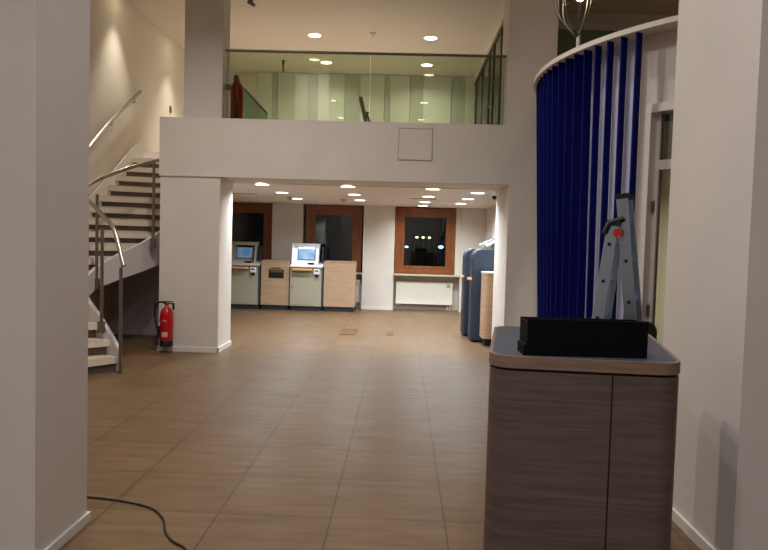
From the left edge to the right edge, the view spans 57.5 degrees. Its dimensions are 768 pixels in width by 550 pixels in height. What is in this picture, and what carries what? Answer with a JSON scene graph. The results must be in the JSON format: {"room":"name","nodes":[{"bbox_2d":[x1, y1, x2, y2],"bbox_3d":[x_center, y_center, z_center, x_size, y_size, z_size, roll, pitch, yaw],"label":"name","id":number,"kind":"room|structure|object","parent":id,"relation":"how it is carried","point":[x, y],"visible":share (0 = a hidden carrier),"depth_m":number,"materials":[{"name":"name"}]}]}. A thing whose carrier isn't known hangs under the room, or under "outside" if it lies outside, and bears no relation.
{"room":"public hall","nodes":[
{"label":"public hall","id":0,"kind":"room"},
{"bbox_2d":[0,0,89,549],"bbox_3d":[-1.883,-1.272,3.356,0.720,5.200,0.530,2,3,1],"label":"wall","id":1,"kind":"structure","parent":0,"point":[45,44],"depth_m":3.21,"materials":[{"name":"white paint"}]},
{"bbox_2d":[44,511,90,549],"bbox_3d":[-1.955,1.296,3.484,0.750,0.055,0.560,2,3,1],"label":"baseboard","id":2,"kind":"structure","parent":1,"relation":"attached to","point":[85,519],"depth_m":3.52,"materials":[{"name":"white"}]},
{"bbox_2d":[110,265,158,330],"bbox_3d":[-3.551,0.106,10.713,1.230,1.620,0.100,2,3,1],"label":"wall","id":3,"kind":"structure","parent":0,"point":[140,290],"depth_m":10.69,"materials":[{"name":"grey paint"}]},
{"bbox_2d":[111,330,156,334],"bbox_3d":[-3.574,0.888,10.694,1.230,0.060,0.015,2,3,1],"label":"baseboard","id":4,"kind":"structure","parent":3,"relation":"attached to","point":[130,332],"depth_m":10.69,"materials":[{"name":"grey paint"}]},
{"bbox_2d":[88,0,183,337],"bbox_3d":[-4.226,-1.682,10.242,0.200,5.200,12.000,2,3,1],"label":"wall","id":5,"kind":"structure","parent":0,"point":[129,54],"depth_m":10.99,"materials":[{"name":"paint"}]},
{"bbox_2d":[89,90,141,149],"bbox_3d":[-4.076,-1.841,9.704,0.118,2.187,3.577,2,3,1],"label":"wall handrail","id":6,"kind":"object","parent":5,"relation":"attached to","point":[139,92],"visible":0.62,"depth_m":10.34,"materials":[{"name":"silver metal"}]},
{"bbox_2d":[184,0,230,117],"bbox_3d":[-2.406,-3.069,9.546,0.520,2.260,0.360,2,3,1],"label":"wall pillar","id":7,"kind":"structure","parent":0,"point":[207,22],"depth_m":9.38,"materials":[{"name":"white paint"}]},
{"bbox_2d":[226,75,243,118],"bbox_3d":[-2.025,-2.372,9.558,0.209,0.688,0.246,-1,4,-44],"label":"fire extinguisher","id":8,"kind":"object","parent":7,"relation":"attached to","point":[236,109],"visible":0.84,"depth_m":9.50,"materials":[{"name":"red metal"}]},
{"bbox_2d":[271,203,305,259],"bbox_3d":[-2.155,-0.450,15.798,0.680,2.300,0.480,2,3,1],"label":"pier","id":9,"kind":"object","parent":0,"point":[288,219],"visible":0.5,"depth_m":15.53,"materials":[{"name":"white paint"}]},
{"bbox_2d":[232,203,272,259],"bbox_3d":[-3.166,-0.872,15.717,1.340,1.475,0.131,2,3,1],"label":"window","id":10,"kind":"structure","parent":9,"relation":"attached to","point":[266,209],"depth_m":15.67,"materials":[{"name":"brown wood"}]},
{"bbox_2d":[154,152,499,208],"bbox_3d":[-0.825,-1.735,12.796,6.470,0.640,5.720,2,3,1],"label":"ceiling","id":11,"kind":"structure","parent":0,"point":[309,193],"depth_m":12.07,"materials":[{"name":"white paint"}]},
{"bbox_2d":[243,87,267,114],"bbox_3d":[-2.294,-2.634,11.945,0.644,1.159,0.040,2,3,1],"label":"guard","id":12,"kind":"object","parent":11,"relation":"on","point":[244,89],"visible":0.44,"depth_m":11.91,"materials":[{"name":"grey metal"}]},
{"bbox_2d":[491,192,496,199],"bbox_3d":[1.648,-1.173,10.416,0.110,0.105,0.110,2,3,1],"label":"security camera","id":13,"kind":"object","parent":11,"relation":"attached to","point":[493,194],"visible":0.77,"depth_m":10.38,"materials":[{"name":"white plastic"}]},
{"bbox_2d":[229,72,465,123],"bbox_3d":[2.266,-3.243,15.646,12.420,2.260,0.280,2,3,1],"label":"wall","id":14,"kind":"structure","parent":0,"point":[249,80],"depth_m":15.59,"materials":[{"name":"paint"}]},
{"bbox_2d":[258,72,272,118],"bbox_3d":[-2.665,-3.374,15.611,0.312,2.250,0.030,2,3,1],"label":"wall panel","id":15,"kind":"object","parent":14,"relation":"attached to","point":[264,79],"visible":0.44,"depth_m":15.57,"materials":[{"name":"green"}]},
{"bbox_2d":[272,73,277,119],"bbox_3d":[-2.445,-3.368,15.615,0.112,2.250,0.012,2,3,1],"label":"wall panel","id":16,"kind":"object","parent":14,"relation":"attached to","point":[275,75],"visible":0.44,"depth_m":15.58,"materials":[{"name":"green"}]},
{"bbox_2d":[277,73,307,119],"bbox_3d":[-2.045,-3.356,15.596,0.672,2.250,0.030,2,3,1],"label":"wall panel","id":17,"kind":"object","parent":14,"relation":"attached to","point":[292,104],"visible":0.44,"depth_m":15.55,"materials":[{"name":"white"}]},
{"bbox_2d":[308,74,317,119],"bbox_3d":[-1.595,-3.344,15.595,0.212,2.250,0.012,2,3,1],"label":"wall panel","id":18,"kind":"object","parent":14,"relation":"attached to","point":[313,78],"visible":0.44,"depth_m":15.56,"materials":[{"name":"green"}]},
{"bbox_2d":[318,74,344,120],"bbox_3d":[-1.186,-3.331,15.575,0.592,2.250,0.030,2,3,1],"label":"wall panel","id":19,"kind":"object","parent":14,"relation":"attached to","point":[331,87],"visible":0.44,"depth_m":15.53,"materials":[{"name":"white"}]},
{"bbox_2d":[344,74,360,120],"bbox_3d":[-0.716,-3.318,15.573,0.332,2.250,0.012,2,3,1],"label":"wall panel","id":20,"kind":"object","parent":14,"relation":"attached to","point":[352,82],"visible":0.45,"depth_m":15.54,"materials":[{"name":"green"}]},
{"bbox_2d":[360,75,384,121],"bbox_3d":[-0.277,-3.305,15.553,0.532,2.250,0.030,2,3,1],"label":"wall panel","id":21,"kind":"object","parent":14,"relation":"attached to","point":[373,98],"visible":0.45,"depth_m":15.51,"materials":[{"name":"white"}]},
{"bbox_2d":[384,75,389,121],"bbox_3d":[0.053,-3.295,15.554,0.112,2.250,0.012,2,3,1],"label":"wall panel","id":22,"kind":"object","parent":14,"relation":"attached to","point":[387,77],"visible":0.44,"depth_m":15.52,"materials":[{"name":"grey"}]},
{"bbox_2d":[389,75,409,122],"bbox_3d":[0.333,-3.287,15.539,0.432,2.250,0.030,2,3,1],"label":"wall panel","id":23,"kind":"object","parent":14,"relation":"attached to","point":[399,85],"visible":0.44,"depth_m":15.49,"materials":[{"name":"white"}]},
{"bbox_2d":[409,76,423,122],"bbox_3d":[0.703,-3.276,15.539,0.292,2.250,0.012,2,3,1],"label":"wall panel","id":24,"kind":"object","parent":14,"relation":"attached to","point":[416,82],"visible":0.45,"depth_m":15.50,"materials":[{"name":"grey"}]},
{"bbox_2d":[423,76,451,123],"bbox_3d":[1.162,-3.263,15.518,0.612,2.250,0.030,2,3,1],"label":"wall panel","id":25,"kind":"object","parent":14,"relation":"attached to","point":[437,89],"visible":0.44,"depth_m":15.47,"materials":[{"name":"white"}]},
{"bbox_2d":[451,77,464,123],"bbox_3d":[1.622,-3.250,15.516,0.292,2.250,0.012,2,3,1],"label":"wall panel","id":26,"kind":"object","parent":14,"relation":"attached to","point":[458,83],"visible":0.44,"depth_m":15.48,"materials":[{"name":"grey"}]},
{"bbox_2d":[464,77,474,123],"bbox_3d":[1.912,-3.241,15.500,0.272,2.250,0.030,2,3,1],"label":"wall panel","id":27,"kind":"object","parent":14,"relation":"attached to","point":[470,88],"visible":0.24,"depth_m":15.46,"materials":[{"name":"white"}]},
{"bbox_2d":[158,0,558,347],"bbox_3d":[-0.371,-1.533,9.419,5.107,5.200,0.700,2,3,1],"label":"wall","id":28,"kind":"structure","parent":0,"point":[226,148],"depth_m":9.09,"materials":[{"name":"white paint"}]},
{"bbox_2d":[154,301,174,346],"bbox_3d":[-2.843,0.632,9.123,0.245,0.588,0.206,-1,4,-44],"label":"fire extinguisher","id":29,"kind":"object","parent":28,"relation":"attached to","point":[165,330],"visible":1,"depth_m":9.05,"materials":[{"name":"red metal"}]},
{"bbox_2d":[157,346,217,352],"bbox_3d":[-2.596,0.984,9.260,0.820,0.065,0.018,2,3,1],"label":"baseboard","id":30,"kind":"structure","parent":28,"relation":"attached to","point":[159,348],"depth_m":9.25,"materials":[{"name":"white"}]},
{"bbox_2d":[217,340,230,352],"bbox_3d":[-2.184,0.979,9.590,0.018,0.065,0.698,2,3,1],"label":"baseboard","id":31,"kind":"structure","parent":28,"relation":"attached to","point":[224,346],"depth_m":9.55,"materials":[{"name":"white"}]},
{"bbox_2d":[225,49,505,117],"bbox_3d":[-0.288,-2.458,9.201,3.735,0.933,0.060,2,3,1],"label":"glass balustrade","id":32,"kind":"object","parent":28,"relation":"on","point":[226,50],"visible":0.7,"depth_m":9.16,"materials":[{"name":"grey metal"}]},
{"bbox_2d":[398,128,432,160],"bbox_3d":[0.406,-1.685,9.037,0.445,0.415,0.008,2,3,1],"label":"access hatch","id":33,"kind":"object","parent":28,"relation":"attached to","point":[414,144],"visible":1,"depth_m":9.03,"materials":[{"name":"beige paint"}]},
{"bbox_2d":[474,13,503,124],"bbox_3d":[1.889,-3.096,12.488,0.112,2.260,5.980,2,3,1],"label":"railing","id":34,"kind":"object","parent":28,"relation":"on","point":[487,83],"depth_m":12.59,"materials":[{"name":"clear glass"}]},
{"bbox_2d":[359,96,369,121],"bbox_3d":[-0.247,-2.296,10.514,0.343,0.755,0.091,1,3,-8],"label":"folding stand","id":35,"kind":"object","parent":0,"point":[365,114],"visible":0.46,"depth_m":10.48,"materials":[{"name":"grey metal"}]},
{"bbox_2d":[227,179,504,188],"bbox_3d":[-0.639,-1.578,9.664,4.557,0.630,0.540,2,3,1],"label":"ceiling","id":36,"kind":"structure","parent":0,"point":[233,180],"depth_m":9.66,"materials":[{"name":"white paint"}]},
{"bbox_2d":[59,307,700,549],"bbox_3d":[0.997,1.398,5.652,14.200,0.200,21.200,2,3,1],"label":"floor","id":37,"kind":"structure","parent":0,"point":[299,433],"depth_m":5.39,"materials":[{"name":"brown tile"}]},
{"bbox_2d":[88,143,159,374],"bbox_3d":[-3.445,-1.116,9.603,1.392,4.178,5.437,2,3,1],"label":"staircase","id":38,"kind":"structure","parent":37,"relation":"on","point":[124,209],"depth_m":9.53,"materials":[{"name":"beige"}]},
{"bbox_2d":[87,496,186,549],"bbox_3d":[-1.312,1.325,3.681,0.376,0.011,1.570,-1,4,-44],"label":"power cord","id":39,"kind":"object","parent":37,"relation":"on","point":[151,508],"visible":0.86,"depth_m":3.92,"materials":[{"name":"black rubber"}]},
{"bbox_2d":[231,241,262,308],"bbox_3d":[-2.979,-0.001,15.080,0.685,1.430,0.740,2,3,1],"label":"terminal","id":40,"kind":"object","parent":37,"relation":"on","point":[246,257],"visible":0.76,"depth_m":14.87,"materials":[{"name":"grey metal"}]},
{"bbox_2d":[231,266,248,268],"bbox_3d":[-3.064,-0.158,14.774,0.410,0.040,0.140,2,3,1],"label":"shelf","id":41,"kind":"object","parent":40,"relation":"attached to","point":[232,267],"depth_m":14.71,"materials":[{"name":"brown wood"}]},
{"bbox_2d":[232,241,259,244],"bbox_3d":[-3.013,-0.692,15.217,0.570,0.065,0.300,2,3,1],"label":"hood","id":42,"kind":"object","parent":40,"relation":"attached to","point":[233,242],"depth_m":15.10,"materials":[{"name":"grey metal"}]},
{"bbox_2d":[261,259,290,309],"bbox_3d":[-2.315,0.203,15.159,0.600,1.052,0.567,2,3,1],"label":"base cabinet","id":43,"kind":"object","parent":37,"relation":"on","point":[275,274],"visible":0.89,"depth_m":14.89,"materials":[{"name":"brown wood"}]},
{"bbox_2d":[289,243,324,310],"bbox_3d":[-1.640,0.038,15.047,0.705,1.430,0.740,2,3,1],"label":"terminal","id":44,"kind":"object","parent":37,"relation":"on","point":[306,268],"visible":0.95,"depth_m":14.84,"materials":[{"name":"grey metal"}]},
{"bbox_2d":[292,268,312,270],"bbox_3d":[-1.725,-0.119,14.741,0.430,0.040,0.140,2,3,1],"label":"shelf","id":45,"kind":"object","parent":44,"relation":"attached to","point":[293,269],"depth_m":14.68,"materials":[{"name":"brown wood"}]},
{"bbox_2d":[292,243,320,246],"bbox_3d":[-1.674,-0.653,15.184,0.590,0.065,0.300,2,3,1],"label":"hood","id":46,"kind":"object","parent":44,"relation":"attached to","point":[294,244],"depth_m":15.06,"materials":[{"name":"white plastic"}]},
{"bbox_2d":[323,260,356,311],"bbox_3d":[-0.948,0.233,15.129,0.655,1.072,0.560,2,3,1],"label":"base cabinet","id":47,"kind":"object","parent":37,"relation":"on","point":[339,295],"visible":1,"depth_m":14.86,"materials":[{"name":"brown wood"}]},
{"bbox_2d":[339,329,356,334],"bbox_3d":[-0.592,0.950,11.642,0.258,0.007,0.692,2,3,1],"label":"floor outlet","id":48,"kind":"object","parent":37,"relation":"on","point":[343,331],"visible":1,"depth_m":11.59,"materials":[{"name":"brown metal"}]},
{"bbox_2d":[361,205,395,306],"bbox_3d":[-0.119,-0.390,15.748,0.695,2.300,0.480,2,3,1],"label":"pier","id":49,"kind":"object","parent":37,"relation":"on","point":[379,221],"visible":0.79,"depth_m":15.51,"materials":[{"name":"white paint"}]},
{"bbox_2d":[305,205,362,271],"bbox_3d":[-1.127,-0.812,15.668,1.260,1.475,0.131,2,3,1],"label":"window","id":50,"kind":"structure","parent":49,"relation":"attached to","point":[312,211],"depth_m":15.63,"materials":[{"name":"brown wood"}]},
{"bbox_2d":[361,306,392,309],"bbox_3d":[-0.157,0.735,15.557,0.695,0.070,0.015,2,3,1],"label":"baseboard","id":51,"kind":"object","parent":49,"relation":"attached to","point":[362,307],"visible":1,"depth_m":15.55,"materials":[{"name":"white"}]},
{"bbox_2d":[460,248,477,335],"bbox_3d":[1.673,0.286,11.739,0.810,1.450,0.500,2,3,1],"label":"privacy screen","id":52,"kind":"object","parent":37,"relation":"on","point":[467,254],"visible":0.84,"depth_m":11.52,"materials":[{"name":"blue fabric"}]},
{"bbox_2d":[479,237,494,248],"bbox_3d":[1.739,-0.540,11.697,0.280,0.204,0.240,2,3,1],"label":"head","id":53,"kind":"object","parent":52,"relation":"on","point":[492,238],"visible":0.64,"depth_m":11.62},
{"bbox_2d":[457,208,486,311],"bbox_3d":[1.962,-0.330,15.698,0.540,2.300,0.480,2,3,1],"label":"pier","id":54,"kind":"object","parent":37,"relation":"on","point":[473,220],"visible":0.5,"depth_m":15.43,"materials":[{"name":"white paint"}]},
{"bbox_2d":[467,249,494,341],"bbox_3d":[1.685,0.320,11.065,0.750,1.450,0.450,2,3,1],"label":"privacy screen","id":55,"kind":"object","parent":37,"relation":"on","point":[480,259],"visible":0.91,"depth_m":10.85,"materials":[{"name":"blue fabric"}]},
{"bbox_2d":[484,239,494,248],"bbox_3d":[1.722,-0.507,11.018,0.280,0.204,0.240,2,3,1],"label":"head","id":56,"kind":"object","parent":55,"relation":"on","point":[492,242],"visible":0.55,"depth_m":10.91},
{"bbox_2d":[479,271,493,345],"bbox_3d":[1.771,0.513,10.601,0.605,1.115,0.390,2,3,1],"label":"base cabinet","id":57,"kind":"object","parent":37,"relation":"on","point":[487,277],"visible":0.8,"depth_m":10.44,"materials":[{"name":"brown wood"}]},
{"bbox_2d":[553,0,592,46],"bbox_3d":[2.004,-1.031,7.627,0.429,4.509,0.486,3,3,30],"label":"floor lamp","id":58,"kind":"object","parent":37,"relation":"on","point":[577,34],"visible":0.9,"depth_m":7.55,"materials":[{"name":"silver metal"}]},
{"bbox_2d":[483,326,680,549],"bbox_3d":[0.893,0.862,3.301,0.798,1.100,1.072,2,3,10],"label":"counter","id":59,"kind":"object","parent":37,"relation":"on","point":[581,450],"depth_m":2.79,"materials":[{"name":"brown wood"}]},
{"bbox_2d":[517,316,648,357],"bbox_3d":[0.819,0.254,2.916,0.505,0.148,0.170,2,3,1],"label":"box","id":60,"kind":"object","parent":59,"relation":"on","point":[544,336],"visible":1,"depth_m":2.84,"materials":[{"name":"black plastic"}]},
{"bbox_2d":[592,193,642,320],"bbox_3d":[1.682,0.380,5.033,0.712,1.921,0.369,2,3,1],"label":"stepladder","id":61,"kind":"object","parent":37,"relation":"on","point":[620,244],"visible":0.49,"depth_m":4.91,"materials":[{"name":"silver metal"}]},
{"bbox_2d":[637,321,656,339],"bbox_3d":[1.599,0.841,4.596,0.536,1.049,0.517,2,3,1],"label":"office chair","id":62,"kind":"object","parent":37,"relation":"on","point":[652,330],"visible":0.07,"depth_m":4.71,"materials":[{"name":"black plastic"}]},
{"bbox_2d":[128,0,678,76],"bbox_3d":[1.148,-3.993,5.382,14.200,0.200,21.200,2,3,1],"label":"ceiling","id":63,"kind":"structure","parent":0,"point":[399,26],"depth_m":12.20,"materials":[{"name":"beige paint"}]},
{"bbox_2d":[247,0,254,6],"bbox_3d":[-2.040,-4.192,10.808,0.149,0.123,0.081,4,4,36],"label":"ceiling spotlight","id":64,"kind":"object","parent":63,"relation":"attached to","point":[250,2],"visible":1,"depth_m":10.78,"materials":[{"name":"grey metal"}]},
{"bbox_2d":[282,60,284,71],"bbox_3d":[-2.083,-4.316,14.463,0.061,0.242,0.060,2,3,1],"label":"ceiling sensor","id":65,"kind":"object","parent":63,"relation":"hanging from","point":[283,61],"visible":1,"depth_m":14.45,"materials":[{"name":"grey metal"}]},
{"bbox_2d":[308,33,321,36],"bbox_3d":[-1.249,-4.318,12.619,0.256,0.005,0.256,2,3,1],"label":"recessed light","id":66,"kind":"object","parent":63,"relation":"in","point":[310,34],"visible":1,"depth_m":12.61,"materials":[{"name":"white"}]},
{"bbox_2d":[309,34,320,36],"bbox_3d":[-1.249,-4.317,12.619,0.220,0.001,0.220,2,3,1],"label":"diffuser","id":67,"kind":"object","parent":66,"relation":"attached to","point":[311,35],"depth_m":12.62,"materials":[{"name":"white plastic"}]},
{"bbox_2d":[320,61,331,63],"bbox_3d":[-1.200,-4.413,14.536,0.256,0.005,0.256,2,3,1],"label":"recessed light","id":68,"kind":"object","parent":63,"relation":"in","point":[323,62],"visible":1,"depth_m":14.53,"materials":[{"name":"white"}]},
{"bbox_2d":[424,36,437,39],"bbox_3d":[0.840,-4.258,12.588,0.256,0.005,0.256,2,3,1],"label":"recessed light","id":69,"kind":"object","parent":63,"relation":"in","point":[426,37],"visible":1,"depth_m":12.59,"materials":[{"name":"white"}]},
{"bbox_2d":[425,37,436,39],"bbox_3d":[0.840,-4.257,12.588,0.220,0.001,0.220,2,3,1],"label":"diffuser","id":70,"kind":"object","parent":69,"relation":"attached to","point":[427,38],"depth_m":12.60,"materials":[{"name":"white plastic"}]},
{"bbox_2d":[355,274,457,310],"bbox_3d":[-0.078,0.357,15.954,3.510,0.790,0.140,2,3,1],"label":"wall","id":71,"kind":"structure","parent":0,"point":[454,280],"depth_m":15.86,"materials":[{"name":"white paint"}]},
{"bbox_2d":[356,280,359,307],"bbox_3d":[-1.144,0.408,15.831,1.178,0.640,0.162,2,3,1],"label":"radiator","id":72,"kind":"object","parent":71,"relation":"attached to","point":[357,281],"visible":0.2,"depth_m":15.74,"materials":[{"name":"white metal"}]},
{"bbox_2d":[396,281,452,310],"bbox_3d":[0.900,0.468,15.781,1.268,0.640,0.162,2,3,1],"label":"radiator","id":73,"kind":"object","parent":71,"relation":"attached to","point":[407,292],"visible":1,"depth_m":15.70,"materials":[{"name":"white metal"}]},
{"bbox_2d":[394,273,459,276],"bbox_3d":[0.948,0.003,15.650,1.465,0.035,0.380,2,3,1],"label":"windowsill","id":74,"kind":"structure","parent":71,"relation":"attached to","point":[394,273],"depth_m":15.46,"materials":[{"name":"beige stone"}]},
{"bbox_2d":[454,208,461,274],"bbox_3d":[1.650,-0.746,15.745,0.110,1.490,0.360,2,3,1],"label":"wall","id":75,"kind":"structure","parent":0,"point":[458,212],"depth_m":15.57,"materials":[{"name":"white paint"}]},
{"bbox_2d":[394,207,456,274],"bbox_3d":[0.919,-0.753,15.618,1.345,1.475,0.131,2,3,1],"label":"window","id":76,"kind":"structure","parent":75,"relation":"in","point":[401,212],"depth_m":15.59,"materials":[{"name":"brown wood"}]},
{"bbox_2d":[485,205,495,248],"bbox_3d":[2.266,-0.184,12.953,0.210,2.300,5.400,2,3,1],"label":"wall","id":77,"kind":"structure","parent":0,"point":[491,212],"depth_m":14.60,"materials":[{"name":"white paint"}]},
{"bbox_2d":[491,135,536,339],"bbox_3d":[1.881,-0.350,9.659,0.550,2.940,1.180,2,3,1],"label":"wall","id":78,"kind":"structure","parent":0,"point":[515,255],"depth_m":9.08,"materials":[{"name":"white paint"}]},
{"bbox_2d":[511,125,535,135],"bbox_3d":[1.915,-1.867,9.263,0.550,0.130,0.540,2,3,1],"label":"wall","id":79,"kind":"structure","parent":0,"point":[521,130],"depth_m":9.00,"materials":[{"name":"white paint"}]},
{"bbox_2d":[558,13,674,23],"bbox_3d":[5.293,-1.464,11.209,6.050,5.200,0.200,2,3,1],"label":"wall","id":80,"kind":"structure","parent":0,"point":[592,18],"depth_m":11.02,"materials":[{"name":"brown paint"}]},
{"bbox_2d":[558,22,640,30],"bbox_3d":[4.841,-3.849,10.963,5.080,0.100,0.080,2,3,1],"label":"trim","id":81,"kind":"structure","parent":80,"relation":"attached to","point":[588,26],"depth_m":10.96,"materials":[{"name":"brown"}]},
{"bbox_2d":[557,30,673,121],"bbox_3d":[4.859,-3.035,11.023,5.000,1.530,0.040,2,3,1],"label":"window","id":82,"kind":"structure","parent":80,"relation":"in","point":[566,40],"depth_m":11.02,"materials":[{"name":"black glass"}]},
{"bbox_2d":[635,30,677,265],"bbox_3d":[3.113,-0.316,5.446,2.338,3.360,0.370,4,3,35],"label":"wall","id":83,"kind":"structure","parent":0,"point":[658,65],"depth_m":6.00,"materials":[{"name":"white paint"}]},
{"bbox_2d":[534,15,677,93],"bbox_3d":[2.604,-2.088,6.499,1.452,0.045,4.841,0,3,-26],"label":"trim","id":84,"kind":"structure","parent":83,"relation":"on","point":[667,24],"depth_m":6.12,"materials":[{"name":"beige paint"}]},
{"bbox_2d":[536,32,642,318],"bbox_3d":[1.990,-0.447,7.451,0.700,3.360,2.928,2,3,1],"label":"vertical blinds","id":85,"kind":"object","parent":84,"relation":"hanging from","point":[587,105],"depth_m":6.63,"materials":[{"name":"blue fabric"}]},
{"bbox_2d":[639,101,673,324],"bbox_3d":[2.508,-0.057,5.846,0.193,2.770,0.738,-1,4,-40],"label":"door frame","id":86,"kind":"structure","parent":83,"relation":"in","point":[654,163],"depth_m":6.04,"materials":[{"name":"white"}]},
{"bbox_2d":[655,121,672,343],"bbox_3d":[4.035,-0.505,9.755,3.818,3.360,0.847,1,3,-14],"label":"wall","id":87,"kind":"structure","parent":0,"point":[668,125],"depth_m":10.10,"materials":[{"name":"paint"}]},
{"bbox_2d":[662,0,767,549],"bbox_3d":[2.125,-1.176,3.663,0.800,5.200,1.000,2,3,1],"label":"wall","id":88,"kind":"structure","parent":0,"point":[715,323],"depth_m":3.50,"materials":[{"name":"white paint"}]},
{"bbox_2d":[672,507,715,549],"bbox_3d":[2.046,1.387,3.792,0.815,0.065,1.030,2,3,1],"label":"baseboard","id":89,"kind":"structure","parent":88,"relation":"attached to","point":[693,534],"depth_m":3.74,"materials":[{"name":"white"}]},
{"label":"outside","id":90,"kind":"structure","parent":0,"visible":0},
{"bbox_3d":[3.403,0.844,38.113,45.000,0.200,43.800,2,3,1],"label":"floor","id":91,"kind":"structure","parent":90,"visible":0},
{"bbox_2d":[405,246,407,265],"bbox_3d":[1.415,-0.763,44.995,0.240,2.210,0.240,2,3,1],"label":"street lamp","id":92,"kind":"object","parent":91,"relation":"on","point":[406,247],"visible":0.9,"depth_m":44.94,"materials":[{"name":"grey metal"}]},
{"bbox_2d":[415,237,417,265],"bbox_3d":[2.073,-1.054,44.964,0.200,2.830,0.200,2,3,1],"label":"street lamp","id":93,"kind":"object","parent":91,"relation":"on","point":[416,237],"visible":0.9,"depth_m":44.91,"materials":[{"name":"grey metal"}]},
{"bbox_2d":[421,237,424,265],"bbox_3d":[2.473,-1.042,44.955,0.200,2.830,0.200,2,3,1],"label":"street lamp","id":94,"kind":"object","parent":91,"relation":"on","point":[422,237],"visible":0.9,"depth_m":44.89,"materials":[{"name":"grey metal"}]},
{"bbox_2d":[428,237,430,265],"bbox_3d":[2.873,-1.030,44.945,0.200,2.830,0.200,2,3,1],"label":"street lamp","id":95,"kind":"object","parent":91,"relation":"on","point":[428,237],"visible":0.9,"depth_m":44.89,"materials":[{"name":"grey metal"}]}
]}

